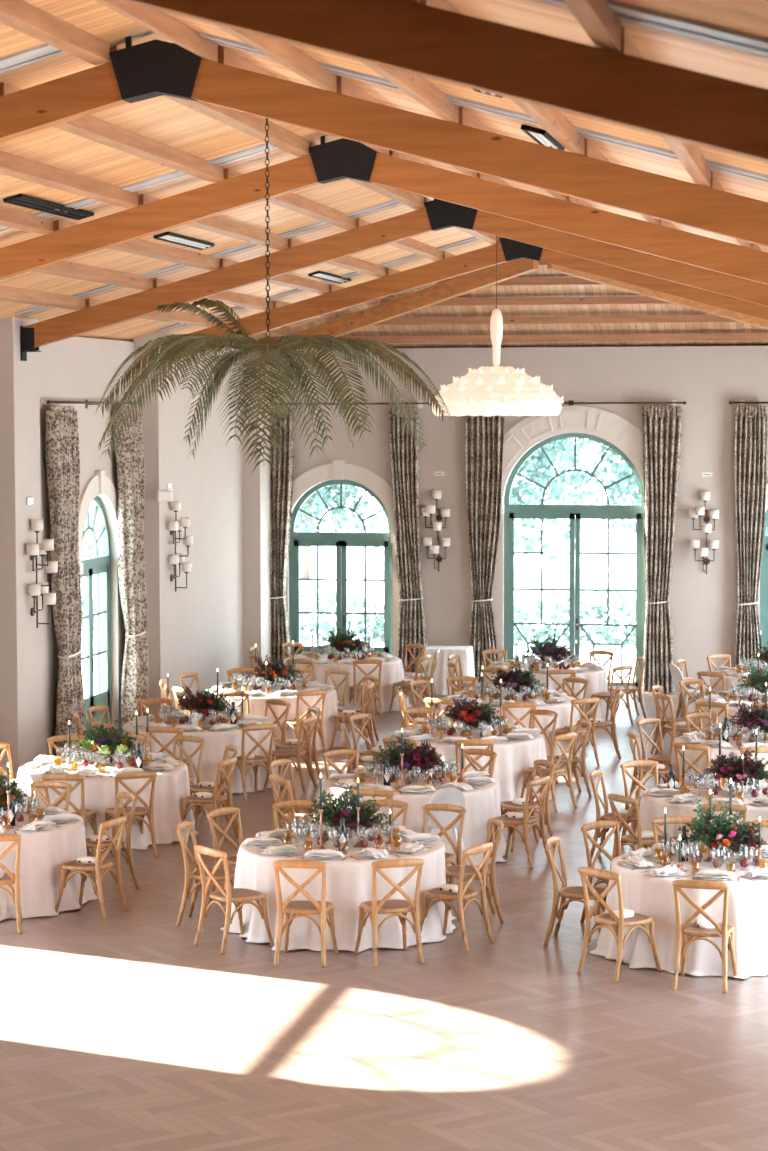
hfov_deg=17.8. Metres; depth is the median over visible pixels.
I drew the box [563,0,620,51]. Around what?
purlin
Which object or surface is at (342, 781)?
linen napkin
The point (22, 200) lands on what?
ceiling vent
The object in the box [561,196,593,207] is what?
purlin
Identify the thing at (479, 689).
linen napkin
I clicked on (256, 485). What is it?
wall
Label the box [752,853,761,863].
pomegranate
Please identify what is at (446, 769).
linen napkin
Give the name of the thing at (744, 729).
linen napkin
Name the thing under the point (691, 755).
tablecloth
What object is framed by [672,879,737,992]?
chair
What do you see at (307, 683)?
linen napkin
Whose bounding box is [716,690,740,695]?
linen napkin
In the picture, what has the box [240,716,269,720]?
linen napkin
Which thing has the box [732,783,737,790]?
pomegranate
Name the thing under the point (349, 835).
pomegranate
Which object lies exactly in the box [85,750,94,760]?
table card
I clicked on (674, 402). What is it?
curtain rod
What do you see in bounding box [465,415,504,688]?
curtain
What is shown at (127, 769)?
linen napkin
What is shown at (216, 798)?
chair
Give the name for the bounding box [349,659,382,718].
chair
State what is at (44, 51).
trim
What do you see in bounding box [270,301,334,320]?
purlin
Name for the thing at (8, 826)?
candlestick
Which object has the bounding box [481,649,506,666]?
chair
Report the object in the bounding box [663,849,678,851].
dinner plate
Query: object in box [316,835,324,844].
pomegranate
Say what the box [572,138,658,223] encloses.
purlin
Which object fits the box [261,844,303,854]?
linen napkin
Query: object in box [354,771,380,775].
dinner plate
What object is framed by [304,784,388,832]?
centrepiece
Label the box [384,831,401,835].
dinner plate
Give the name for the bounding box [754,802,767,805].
dinner plate
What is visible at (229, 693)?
chair
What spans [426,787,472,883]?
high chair
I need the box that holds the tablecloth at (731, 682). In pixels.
[711,668,767,693]
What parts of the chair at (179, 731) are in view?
leg, rail, leg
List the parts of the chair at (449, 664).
leg, rail, leg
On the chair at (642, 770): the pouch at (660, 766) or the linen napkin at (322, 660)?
the pouch at (660, 766)
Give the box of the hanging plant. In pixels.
[94,118,452,473]
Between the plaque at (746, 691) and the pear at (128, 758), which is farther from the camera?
the plaque at (746, 691)
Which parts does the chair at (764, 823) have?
rail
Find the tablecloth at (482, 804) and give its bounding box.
[322,770,509,865]
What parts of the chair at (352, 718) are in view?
leg, rail, seat, leg, woven panel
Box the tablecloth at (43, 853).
[0,807,97,920]
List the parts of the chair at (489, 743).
leg, rail, leg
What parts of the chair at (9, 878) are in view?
woven panel, seat, rail, leg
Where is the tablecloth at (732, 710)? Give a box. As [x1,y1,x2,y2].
[694,694,767,730]
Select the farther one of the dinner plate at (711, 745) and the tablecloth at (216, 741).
the tablecloth at (216, 741)
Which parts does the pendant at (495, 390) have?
stem, lamp shade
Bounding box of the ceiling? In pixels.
[0,0,767,348]
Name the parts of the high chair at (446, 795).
seat, backrest, leg, leg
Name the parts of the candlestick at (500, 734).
stem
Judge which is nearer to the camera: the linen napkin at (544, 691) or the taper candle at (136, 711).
the taper candle at (136, 711)
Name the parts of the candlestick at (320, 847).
stem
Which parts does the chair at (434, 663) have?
seat, leg, leg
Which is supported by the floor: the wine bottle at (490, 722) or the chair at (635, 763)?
the chair at (635, 763)
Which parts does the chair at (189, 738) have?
leg, rail, leg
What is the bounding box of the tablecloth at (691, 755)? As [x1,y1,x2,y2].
[671,732,767,781]
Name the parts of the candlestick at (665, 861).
stem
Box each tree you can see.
[81,517,93,557]
[81,519,92,558]
[295,484,378,577]
[357,439,591,562]
[511,438,623,519]
[550,438,641,550]
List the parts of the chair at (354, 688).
leg, seat, rail, leg, leg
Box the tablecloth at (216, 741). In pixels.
[123,715,281,795]
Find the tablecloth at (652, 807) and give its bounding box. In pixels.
[632,781,767,850]
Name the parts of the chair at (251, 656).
rail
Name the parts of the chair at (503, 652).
leg, rail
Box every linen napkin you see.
[0,826,5,833]
[15,802,32,810]
[23,820,55,830]
[28,760,47,767]
[34,755,64,761]
[38,766,62,773]
[41,806,70,813]
[41,813,80,820]
[67,751,95,757]
[76,768,95,775]
[105,752,135,756]
[111,767,143,774]
[132,719,148,724]
[135,715,159,719]
[142,723,167,726]
[143,752,165,759]
[143,763,174,769]
[158,712,185,716]
[159,757,178,764]
[175,725,201,729]
[210,723,237,729]
[212,685,227,689]
[218,681,240,685]
[220,688,234,691]
[225,712,250,717]
[236,720,261,724]
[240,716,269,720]
[243,679,263,684]
[243,838,282,844]
[246,690,262,695]
[256,829,291,837]
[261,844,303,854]
[273,690,298,694]
[291,654,304,657]
[291,657,311,659]
[291,824,330,831]
[298,681,319,685]
[299,651,321,655]
[301,687,320,691]
[304,849,343,857]
[308,684,333,688]
[315,658,328,662]
[324,650,344,653]
[328,773,361,778]
[338,659,356,662]
[338,778,356,786]
[351,767,382,775]
[357,847,388,858]
[359,783,393,790]
[374,652,390,655]
[381,655,393,659]
[388,825,416,835]
[391,730,421,734]
[395,841,423,851]
[399,785,436,791]
[401,833,441,842]
[403,725,424,730]
[403,768,417,772]
[408,734,435,740]
[433,722,454,727]
[434,766,457,773]
[438,736,467,741]
[441,782,471,789]
[443,695,469,699]
[453,690,472,695]
[456,770,488,777]
[462,777,495,782]
[463,698,482,702]
[473,688,490,692]
[479,736,506,740]
[488,662,511,666]
[490,700,514,703]
[494,665,508,668]
[497,723,520,729]
[504,733,533,738]
[506,659,526,663]
[509,728,539,732]
[525,699,544,704]
[535,658,553,662]
[536,689,557,694]
[538,668,556,671]
[545,696,566,701]
[554,692,568,697]
[568,667,589,670]
[581,664,603,668]
[582,661,596,664]
[621,856,652,866]
[625,847,653,856]
[646,788,681,794]
[649,865,679,875]
[652,842,678,849]
[655,781,680,788]
[670,793,701,802]
[683,731,704,736]
[685,776,703,785]
[687,735,701,742]
[693,869,737,878]
[703,727,721,733]
[704,694,720,698]
[704,740,730,746]
[705,697,724,702]
[707,798,743,804]
[715,666,738,671]
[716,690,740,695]
[721,669,736,674]
[727,701,752,705]
[735,664,748,668]
[739,672,749,676]
[740,742,767,747]
[742,727,760,732]
[745,868,767,877]
[749,845,767,851]
[750,797,767,803]
[751,689,764,694]
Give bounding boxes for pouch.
[64,805,79,811]
[77,856,95,863]
[90,835,109,841]
[195,792,211,797]
[198,781,214,786]
[245,753,253,758]
[439,884,457,892]
[505,812,522,818]
[512,798,529,804]
[538,765,549,769]
[554,753,568,757]
[590,718,603,722]
[611,909,633,917]
[615,810,631,815]
[636,831,653,837]
[649,764,664,768]
[675,722,689,726]
[695,919,714,928]
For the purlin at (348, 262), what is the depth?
33.31 m
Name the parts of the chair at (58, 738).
leg, rail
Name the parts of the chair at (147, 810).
leg, leg, woven panel, seat, rail, leg, leg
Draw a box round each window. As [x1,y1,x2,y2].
[81,496,110,569]
[290,479,391,540]
[504,433,643,512]
[763,509,767,543]
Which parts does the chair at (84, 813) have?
leg, rail, woven panel, seat, leg, leg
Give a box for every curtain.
[45,406,87,756]
[113,406,149,729]
[269,407,293,664]
[388,406,427,686]
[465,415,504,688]
[641,406,681,692]
[734,405,767,666]
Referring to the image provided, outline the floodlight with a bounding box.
[157,490,171,500]
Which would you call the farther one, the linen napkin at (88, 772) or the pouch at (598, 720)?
the pouch at (598, 720)
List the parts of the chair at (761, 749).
rail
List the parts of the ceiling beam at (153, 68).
gusset plate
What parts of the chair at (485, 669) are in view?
leg, rail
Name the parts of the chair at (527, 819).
leg, leg, seat, woven panel, leg, rail, leg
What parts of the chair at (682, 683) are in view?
leg, rail, leg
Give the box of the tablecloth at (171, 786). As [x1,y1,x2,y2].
[16,755,199,850]
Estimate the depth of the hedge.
50.51 m
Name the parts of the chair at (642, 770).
rail, leg, leg, seat, woven panel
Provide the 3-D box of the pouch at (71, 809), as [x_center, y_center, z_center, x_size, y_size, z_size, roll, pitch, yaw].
[-3.273,2.447,25.806,0.146,0.053,0.190,0,4,2]
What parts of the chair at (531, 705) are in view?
leg, rail, leg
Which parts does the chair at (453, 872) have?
leg, woven panel, seat, leg, rail, leg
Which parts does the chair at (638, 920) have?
leg, rail, leg, woven panel, seat, leg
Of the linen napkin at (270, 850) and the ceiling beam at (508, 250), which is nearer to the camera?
the linen napkin at (270, 850)
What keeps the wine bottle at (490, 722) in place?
on the tablecloth at (513, 757)
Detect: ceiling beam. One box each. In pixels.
[0,36,767,246]
[0,135,767,284]
[20,198,767,360]
[120,0,767,162]
[162,238,767,362]
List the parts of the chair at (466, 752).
leg, rail, leg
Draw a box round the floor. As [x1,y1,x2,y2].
[0,688,767,1150]
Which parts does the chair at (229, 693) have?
rail, leg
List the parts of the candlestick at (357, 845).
stem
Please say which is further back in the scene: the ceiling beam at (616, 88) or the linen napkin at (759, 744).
the linen napkin at (759, 744)
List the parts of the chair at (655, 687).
leg, rail, leg, woven panel, seat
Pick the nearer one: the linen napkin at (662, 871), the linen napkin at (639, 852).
the linen napkin at (662, 871)
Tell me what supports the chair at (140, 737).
on the floor
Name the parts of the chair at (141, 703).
leg, rail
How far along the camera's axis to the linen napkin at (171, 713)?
31.25 m
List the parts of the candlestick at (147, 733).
stem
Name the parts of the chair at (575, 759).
woven panel, seat, leg, rail, leg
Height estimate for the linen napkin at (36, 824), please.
0.054 m
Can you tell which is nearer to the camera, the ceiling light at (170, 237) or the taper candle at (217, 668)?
the ceiling light at (170, 237)
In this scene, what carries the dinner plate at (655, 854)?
on the tablecloth at (644, 893)
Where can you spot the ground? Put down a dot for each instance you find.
(593, 567)
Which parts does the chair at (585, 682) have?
rail, leg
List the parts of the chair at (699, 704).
leg, rail, leg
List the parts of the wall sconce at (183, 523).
lamp shade, lamp shade, stem, lamp shade, lamp shade, lamp shade, arm, lamp shade, lamp shade, lamp shade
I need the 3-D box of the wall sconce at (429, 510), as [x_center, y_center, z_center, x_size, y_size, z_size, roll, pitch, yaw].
[0.850,-0.738,40.984,0.496,1.350,0.336,1,4,11]
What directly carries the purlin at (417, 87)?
attached to the ceiling
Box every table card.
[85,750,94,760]
[254,676,261,684]
[316,820,327,836]
[327,647,333,655]
[482,725,491,736]
[490,684,498,695]
[528,655,534,665]
[688,839,697,856]
[704,774,714,789]
[727,723,736,736]
[754,661,759,668]
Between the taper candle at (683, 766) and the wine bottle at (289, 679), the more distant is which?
the wine bottle at (289, 679)
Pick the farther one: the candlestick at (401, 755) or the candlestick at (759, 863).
the candlestick at (401, 755)
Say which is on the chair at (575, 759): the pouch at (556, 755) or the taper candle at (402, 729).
the pouch at (556, 755)
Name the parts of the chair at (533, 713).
leg, rail, leg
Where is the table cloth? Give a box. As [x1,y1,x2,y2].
[420,645,474,695]
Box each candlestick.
[4,790,13,828]
[65,749,73,763]
[134,735,137,767]
[144,732,149,764]
[164,694,171,722]
[215,694,220,722]
[316,809,326,849]
[353,807,360,847]
[385,834,395,843]
[397,753,404,787]
[428,705,435,735]
[459,769,463,782]
[497,706,504,735]
[660,845,670,864]
[678,862,685,871]
[680,778,687,793]
[704,819,713,861]
[706,709,713,739]
[718,755,723,789]
[725,815,735,856]
[737,781,746,796]
[754,847,764,866]
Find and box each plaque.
[191,713,199,726]
[743,685,750,697]
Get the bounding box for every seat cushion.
[285,739,297,743]
[342,710,355,714]
[361,755,376,760]
[371,747,384,752]
[402,679,413,682]
[414,718,427,721]
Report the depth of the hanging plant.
19.56 m
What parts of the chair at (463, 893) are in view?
leg, leg, woven panel, seat, leg, rail, leg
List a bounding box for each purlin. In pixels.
[0,0,109,65]
[0,82,223,182]
[0,151,137,208]
[0,206,52,234]
[0,285,84,309]
[32,261,152,289]
[50,220,219,270]
[84,298,215,326]
[95,0,217,61]
[104,46,308,156]
[133,194,287,249]
[151,278,272,310]
[210,46,388,154]
[214,24,335,91]
[215,259,328,293]
[216,317,290,335]
[218,168,355,229]
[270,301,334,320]
[274,333,767,342]
[283,238,385,277]
[304,142,423,209]
[325,284,378,304]
[326,315,738,324]
[327,75,476,177]
[354,218,442,260]
[361,61,458,122]
[380,296,672,305]
[382,150,432,166]
[386,268,425,288]
[407,0,583,154]
[418,198,499,243]
[436,277,602,285]
[442,251,455,259]
[450,107,566,200]
[471,172,511,186]
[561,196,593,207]
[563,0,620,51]
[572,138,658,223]
[600,26,710,186]
[650,219,677,229]
[698,170,751,247]
[743,243,761,250]
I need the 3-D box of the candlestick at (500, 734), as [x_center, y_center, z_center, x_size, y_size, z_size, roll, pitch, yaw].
[1.399,1.741,29.449,0.099,0.359,0.099,-3,5,-34]
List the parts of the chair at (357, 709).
woven panel, seat, leg, rail, leg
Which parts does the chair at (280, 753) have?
leg, seat, woven panel, leg, rail, leg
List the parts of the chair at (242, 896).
leg, rail, leg, woven panel, seat, leg, leg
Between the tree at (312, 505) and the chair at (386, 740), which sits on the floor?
the chair at (386, 740)
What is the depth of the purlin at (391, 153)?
23.57 m
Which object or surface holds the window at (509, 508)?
in the wall at (703, 607)
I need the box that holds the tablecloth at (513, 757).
[388,726,556,808]
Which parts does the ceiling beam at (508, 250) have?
gusset plate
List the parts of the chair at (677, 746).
leg, rail, leg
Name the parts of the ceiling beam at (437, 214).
gusset plate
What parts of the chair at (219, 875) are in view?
leg, rail, leg, seat, woven panel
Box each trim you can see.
[0,43,65,73]
[0,143,276,232]
[15,200,399,314]
[79,471,117,574]
[160,237,479,330]
[200,32,767,182]
[292,460,394,542]
[500,406,643,513]
[543,0,767,54]
[765,483,767,511]
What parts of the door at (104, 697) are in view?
handle, frame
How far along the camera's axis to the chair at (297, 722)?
33.10 m
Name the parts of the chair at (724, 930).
leg, leg, rail, woven panel, seat, leg, leg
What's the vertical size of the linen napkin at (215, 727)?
0.054 m
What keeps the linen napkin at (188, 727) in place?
on the dinner plate
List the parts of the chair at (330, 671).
rail, leg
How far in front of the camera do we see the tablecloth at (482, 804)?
25.17 m
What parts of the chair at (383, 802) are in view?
rail, leg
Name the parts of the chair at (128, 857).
leg, woven panel, seat, leg, rail, leg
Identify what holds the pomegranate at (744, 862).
on the tablecloth at (644, 893)
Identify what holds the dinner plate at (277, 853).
on the tablecloth at (349, 880)
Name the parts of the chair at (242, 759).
leg, woven panel, seat, leg, rail, leg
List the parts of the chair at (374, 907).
leg, leg, seat, woven panel, rail, leg, leg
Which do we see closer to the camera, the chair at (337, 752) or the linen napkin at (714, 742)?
the chair at (337, 752)
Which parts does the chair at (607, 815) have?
leg, rail, leg, seat, woven panel, leg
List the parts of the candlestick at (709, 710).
stem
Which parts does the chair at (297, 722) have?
leg, seat, rail, leg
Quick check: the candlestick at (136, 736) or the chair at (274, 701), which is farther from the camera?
the chair at (274, 701)
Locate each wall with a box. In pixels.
[39,336,133,755]
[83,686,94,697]
[241,355,271,681]
[272,346,767,685]
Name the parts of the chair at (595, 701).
woven panel, leg, seat, rail, leg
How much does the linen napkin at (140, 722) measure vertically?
0.054 m
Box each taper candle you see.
[7,763,8,789]
[68,721,69,749]
[136,711,137,734]
[147,708,148,731]
[167,675,168,693]
[217,668,218,693]
[241,688,242,712]
[292,642,293,663]
[320,774,321,808]
[357,779,358,806]
[389,810,390,833]
[401,729,402,753]
[431,680,432,705]
[442,758,443,778]
[461,744,462,768]
[481,674,482,696]
[500,680,501,705]
[664,808,666,844]
[678,836,680,861]
[682,746,684,777]
[709,688,710,708]
[709,789,710,819]
[719,724,720,754]
[729,779,731,814]
[741,755,743,780]
[755,730,756,755]
[758,817,760,846]
[765,684,766,705]
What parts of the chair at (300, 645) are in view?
rail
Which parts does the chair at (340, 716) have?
leg, seat, leg, leg, rail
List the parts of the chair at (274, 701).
leg, rail, leg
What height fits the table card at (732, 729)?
0.157 m
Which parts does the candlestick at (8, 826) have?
stem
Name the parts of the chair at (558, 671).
rail, leg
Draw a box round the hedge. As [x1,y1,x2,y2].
[81,583,635,646]
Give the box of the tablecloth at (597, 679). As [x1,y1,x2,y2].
[483,662,610,725]
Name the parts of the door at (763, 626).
frame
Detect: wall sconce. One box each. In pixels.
[27,519,57,627]
[168,501,192,590]
[421,490,449,570]
[689,492,718,573]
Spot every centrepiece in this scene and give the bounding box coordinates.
[0,773,29,810]
[71,719,141,756]
[176,685,236,715]
[247,655,301,683]
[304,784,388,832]
[321,626,366,652]
[370,736,451,772]
[442,694,505,727]
[490,663,542,692]
[523,632,575,661]
[671,799,766,851]
[703,748,767,785]
[727,698,767,732]
[736,660,767,692]
[751,641,767,662]
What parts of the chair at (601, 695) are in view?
leg, woven panel, leg, seat, leg, rail, leg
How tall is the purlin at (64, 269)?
0.152 m
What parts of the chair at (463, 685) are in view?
rail, leg, seat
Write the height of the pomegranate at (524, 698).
0.090 m
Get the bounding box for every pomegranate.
[0,815,6,824]
[16,812,23,821]
[81,758,88,766]
[106,755,112,762]
[115,760,122,768]
[129,758,135,766]
[179,717,184,723]
[200,714,205,720]
[209,718,215,724]
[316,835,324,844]
[347,829,351,838]
[359,837,367,847]
[374,835,382,844]
[391,774,396,782]
[411,770,418,778]
[426,776,433,784]
[447,728,452,734]
[466,725,471,732]
[509,690,514,696]
[522,694,527,700]
[692,853,700,863]
[711,786,717,794]
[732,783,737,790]
[733,733,739,740]
[740,857,748,866]
[751,788,758,796]
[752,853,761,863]
[762,786,767,794]
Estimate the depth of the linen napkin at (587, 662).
37.35 m
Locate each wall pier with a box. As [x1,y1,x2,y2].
[0,317,43,780]
[134,333,247,716]
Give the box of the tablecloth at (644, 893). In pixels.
[590,845,767,978]
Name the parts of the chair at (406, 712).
leg, rail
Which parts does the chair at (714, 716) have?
leg, rail, leg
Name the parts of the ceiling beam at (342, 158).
gusset plate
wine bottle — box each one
[7,794,14,826]
[136,744,142,768]
[230,702,236,723]
[287,671,291,689]
[338,817,346,851]
[358,642,362,659]
[384,757,390,785]
[487,713,493,735]
[530,679,535,698]
[563,650,567,668]
[667,764,674,787]
[681,826,687,861]
[722,717,728,742]
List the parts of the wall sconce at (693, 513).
lamp shade, lamp shade, lamp shade, lamp shade, lamp shade, stem, lamp shade, lamp shade, lamp shade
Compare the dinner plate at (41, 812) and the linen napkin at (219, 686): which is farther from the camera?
the linen napkin at (219, 686)
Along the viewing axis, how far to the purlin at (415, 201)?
27.34 m
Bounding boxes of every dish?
[18,811,32,813]
[34,815,45,818]
[292,834,307,837]
[647,859,662,862]
[658,853,674,856]
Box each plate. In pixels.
[21,825,52,829]
[26,497,32,504]
[38,811,55,814]
[39,769,65,773]
[52,820,73,822]
[144,768,167,770]
[167,483,171,490]
[219,727,234,730]
[251,843,279,846]
[269,833,292,838]
[275,850,298,854]
[300,830,315,832]
[309,856,340,858]
[335,782,363,786]
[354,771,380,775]
[357,853,390,857]
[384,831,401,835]
[394,846,426,851]
[408,791,430,792]
[412,840,435,843]
[430,770,457,774]
[434,472,443,475]
[466,782,490,784]
[508,737,527,739]
[622,861,656,866]
[643,852,658,857]
[649,870,684,875]
[654,793,673,796]
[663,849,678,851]
[671,798,699,802]
[683,739,707,742]
[685,781,703,785]
[700,876,728,879]
[702,472,711,476]
[706,744,731,747]
[751,850,767,853]
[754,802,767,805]
[755,875,767,878]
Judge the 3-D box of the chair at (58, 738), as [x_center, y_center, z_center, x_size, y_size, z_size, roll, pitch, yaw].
[-3.580,2.319,28.303,0.476,0.912,0.576,-2,4,-26]
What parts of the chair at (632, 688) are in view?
seat, woven panel, leg, rail, leg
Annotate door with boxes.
[80,565,111,740]
[289,540,392,655]
[504,504,645,686]
[759,544,767,663]
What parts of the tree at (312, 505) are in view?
crown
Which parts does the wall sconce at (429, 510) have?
lamp shade, lamp shade, lamp shade, lamp shade, lamp shade, lamp shade, stem, lamp shade, lamp shade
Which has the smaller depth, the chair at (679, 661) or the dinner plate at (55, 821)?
the dinner plate at (55, 821)
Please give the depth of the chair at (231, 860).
23.17 m
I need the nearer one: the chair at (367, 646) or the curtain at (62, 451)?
the curtain at (62, 451)
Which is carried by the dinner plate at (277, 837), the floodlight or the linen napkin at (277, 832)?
the linen napkin at (277, 832)
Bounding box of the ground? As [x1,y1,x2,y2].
[81,500,639,685]
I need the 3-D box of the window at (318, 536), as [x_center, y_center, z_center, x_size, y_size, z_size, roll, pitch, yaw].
[-0.719,-1.114,41.589,1.810,1.045,0.120,1,4,11]
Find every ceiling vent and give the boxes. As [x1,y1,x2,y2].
[3,194,93,219]
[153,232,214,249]
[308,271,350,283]
[473,89,502,97]
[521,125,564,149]
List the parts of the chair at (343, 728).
rail, leg, woven panel, seat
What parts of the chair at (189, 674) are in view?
rail, leg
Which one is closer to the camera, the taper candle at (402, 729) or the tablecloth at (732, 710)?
the taper candle at (402, 729)
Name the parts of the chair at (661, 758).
leg, rail, seat, leg, woven panel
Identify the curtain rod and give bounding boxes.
[40,399,142,407]
[271,401,429,407]
[561,400,685,405]
[729,400,767,405]
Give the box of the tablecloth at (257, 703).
[207,683,344,751]
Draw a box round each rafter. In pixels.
[279,258,538,349]
[547,263,767,328]
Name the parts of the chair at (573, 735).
leg, woven panel, seat, leg, rail, leg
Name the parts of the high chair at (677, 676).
leg, backrest, seat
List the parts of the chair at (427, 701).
leg, rail, leg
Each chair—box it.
[0,742,14,786]
[0,834,21,933]
[30,781,71,810]
[42,774,97,834]
[47,735,84,756]
[55,816,128,918]
[73,714,82,747]
[86,792,138,888]
[87,705,110,731]
[91,722,116,754]
[102,771,157,856]
[122,733,148,755]
[138,698,172,716]
[146,727,190,775]
[160,679,189,714]
[172,686,192,714]
[172,735,205,814]
[176,757,238,843]
[176,821,234,925]
[179,672,199,697]
[190,745,237,828]
[194,845,273,954]
[207,807,242,905]
[219,691,249,714]
[226,724,275,800]
[227,668,256,683]
[249,647,262,679]
[249,654,275,682]
[263,716,316,792]
[265,699,290,768]
[269,759,318,829]
[269,774,324,829]
[272,800,318,828]
[273,860,337,966]
[276,707,322,780]
[281,642,302,658]
[281,690,326,757]
[286,659,313,681]
[288,667,313,683]
[322,749,358,778]
[325,669,349,732]
[330,682,373,749]
[338,675,378,740]
[340,723,383,772]
[348,713,385,772]
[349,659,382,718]
[349,789,393,828]
[352,641,368,653]
[354,858,423,966]
[361,799,407,828]
[382,737,417,753]
[388,654,431,712]
[396,689,433,729]
[403,644,425,698]
[403,707,436,726]
[405,649,439,707]
[409,680,438,721]
[420,842,493,951]
[422,803,465,900]
[424,698,453,726]
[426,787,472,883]
[445,818,503,922]
[446,676,476,695]
[447,661,473,694]
[448,654,480,694]
[455,740,494,776]
[463,749,496,777]
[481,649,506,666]
[481,667,509,691]
[490,776,550,867]
[500,759,555,851]
[502,702,536,728]
[520,732,577,812]
[529,709,558,783]
[544,836,606,945]
[546,669,576,696]
[547,719,591,796]
[554,698,599,767]
[562,677,588,743]
[577,867,661,981]
[580,689,621,758]
[580,820,621,922]
[588,665,633,727]
[589,650,613,691]
[589,770,636,860]
[607,793,670,882]
[608,657,646,717]
[620,760,657,844]
[627,730,674,810]
[636,718,671,792]
[650,685,692,753]
[652,816,699,844]
[654,693,698,754]
[669,663,705,716]
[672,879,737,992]
[673,743,723,782]
[676,659,708,716]
[676,667,699,716]
[679,678,704,735]
[685,712,717,732]
[696,701,727,730]
[697,671,724,697]
[700,803,746,843]
[707,654,730,686]
[740,747,767,782]
[748,820,767,846]
[751,704,767,709]
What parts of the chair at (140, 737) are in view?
rail, leg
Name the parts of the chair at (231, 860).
leg, rail, seat, woven panel, leg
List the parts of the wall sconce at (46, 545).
lamp shade, plate, lamp shade, arm, stem, lamp shade, lamp shade, arm, lamp shade, arm, lamp shade, lamp shade, lamp shade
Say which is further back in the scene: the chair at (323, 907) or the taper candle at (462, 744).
the taper candle at (462, 744)
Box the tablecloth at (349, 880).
[220,827,456,951]
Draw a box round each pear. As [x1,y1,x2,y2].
[87,756,93,763]
[94,760,101,768]
[125,756,131,763]
[322,831,329,840]
[333,837,338,847]
[367,831,375,840]
[404,776,411,784]
[432,771,439,779]
[460,730,466,736]
[713,857,721,866]
[728,788,735,796]
[748,735,754,742]
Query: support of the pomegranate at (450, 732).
on the tablecloth at (513, 757)
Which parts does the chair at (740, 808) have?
rail, leg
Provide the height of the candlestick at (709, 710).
0.359 m
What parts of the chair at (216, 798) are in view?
leg, leg, woven panel, seat, leg, rail, leg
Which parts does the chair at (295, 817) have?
leg, rail, leg, woven panel, seat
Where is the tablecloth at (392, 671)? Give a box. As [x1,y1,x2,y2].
[283,654,411,713]
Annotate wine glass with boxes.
[693,850,702,858]
[715,848,724,857]
[742,850,750,859]
[752,783,760,790]
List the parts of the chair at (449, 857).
leg, rail, seat, leg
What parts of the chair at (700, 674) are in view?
rail, leg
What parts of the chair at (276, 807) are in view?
leg, rail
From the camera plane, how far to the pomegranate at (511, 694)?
33.41 m
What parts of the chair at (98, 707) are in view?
rail, leg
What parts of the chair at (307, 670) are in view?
rail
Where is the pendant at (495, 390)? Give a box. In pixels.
[429,236,562,415]
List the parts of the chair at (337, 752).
leg, rail, leg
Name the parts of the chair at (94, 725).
rail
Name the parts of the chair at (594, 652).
rail, leg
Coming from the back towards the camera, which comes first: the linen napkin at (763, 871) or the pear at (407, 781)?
the pear at (407, 781)
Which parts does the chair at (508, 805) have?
leg, seat, woven panel, leg, rail, leg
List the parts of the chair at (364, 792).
rail, leg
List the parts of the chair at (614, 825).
leg, rail, leg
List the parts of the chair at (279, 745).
woven panel, seat, leg, rail, leg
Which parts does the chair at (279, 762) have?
leg, rail, leg, seat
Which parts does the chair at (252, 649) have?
rail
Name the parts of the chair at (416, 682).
leg, rail, leg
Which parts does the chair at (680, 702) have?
leg, leg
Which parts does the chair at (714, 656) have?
leg, rail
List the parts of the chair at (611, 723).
seat, leg, leg, rail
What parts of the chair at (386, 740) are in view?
rail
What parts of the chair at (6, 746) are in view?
rail, leg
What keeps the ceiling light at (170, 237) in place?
in the ceiling
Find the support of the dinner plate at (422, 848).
on the tablecloth at (349, 880)
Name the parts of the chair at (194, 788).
woven panel, seat, leg, rail, leg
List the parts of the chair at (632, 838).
leg, rail, leg, woven panel, seat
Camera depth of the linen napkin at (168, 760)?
27.04 m
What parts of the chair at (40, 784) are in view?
leg, rail, leg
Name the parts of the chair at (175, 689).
leg, rail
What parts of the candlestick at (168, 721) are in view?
stem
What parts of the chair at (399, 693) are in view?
rail, leg, leg, seat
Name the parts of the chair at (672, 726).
leg, rail, leg, seat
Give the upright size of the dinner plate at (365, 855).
0.026 m
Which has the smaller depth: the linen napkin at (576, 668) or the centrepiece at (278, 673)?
the centrepiece at (278, 673)
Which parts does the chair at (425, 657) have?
leg, seat, leg, rail, leg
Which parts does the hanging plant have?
chain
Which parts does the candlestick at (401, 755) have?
stem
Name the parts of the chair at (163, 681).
rail, leg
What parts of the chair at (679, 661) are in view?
rail, leg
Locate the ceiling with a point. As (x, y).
(162, 119)
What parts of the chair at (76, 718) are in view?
rail, leg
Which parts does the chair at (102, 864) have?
leg, leg, woven panel, seat, leg, rail, leg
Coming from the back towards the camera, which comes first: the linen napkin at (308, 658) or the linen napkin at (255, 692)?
the linen napkin at (308, 658)
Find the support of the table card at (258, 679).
on the tablecloth at (257, 703)
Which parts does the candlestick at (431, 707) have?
stem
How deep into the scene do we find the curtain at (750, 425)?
39.99 m
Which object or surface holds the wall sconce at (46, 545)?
attached to the wall pier at (21, 658)
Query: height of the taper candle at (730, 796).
0.352 m
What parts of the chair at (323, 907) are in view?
leg, leg, rail, woven panel, seat, leg, leg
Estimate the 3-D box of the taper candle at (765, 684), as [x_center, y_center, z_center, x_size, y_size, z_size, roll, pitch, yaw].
[4.510,1.431,29.030,0.023,0.352,0.023,1,4,11]
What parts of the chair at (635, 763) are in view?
leg, rail, leg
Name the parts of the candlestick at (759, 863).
stem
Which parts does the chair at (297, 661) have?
rail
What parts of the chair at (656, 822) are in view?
leg, rail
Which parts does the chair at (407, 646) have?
leg, rail, leg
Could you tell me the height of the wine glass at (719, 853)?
0.090 m
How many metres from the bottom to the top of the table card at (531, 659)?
0.157 m
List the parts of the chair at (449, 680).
leg, rail, leg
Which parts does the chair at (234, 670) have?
rail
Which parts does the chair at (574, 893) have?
leg, rail, leg, seat, woven panel, leg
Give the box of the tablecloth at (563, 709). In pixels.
[439,692,586,756]
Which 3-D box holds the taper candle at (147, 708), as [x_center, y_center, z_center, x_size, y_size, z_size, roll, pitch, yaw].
[-2.606,1.605,27.101,0.023,0.292,0.023,1,4,11]

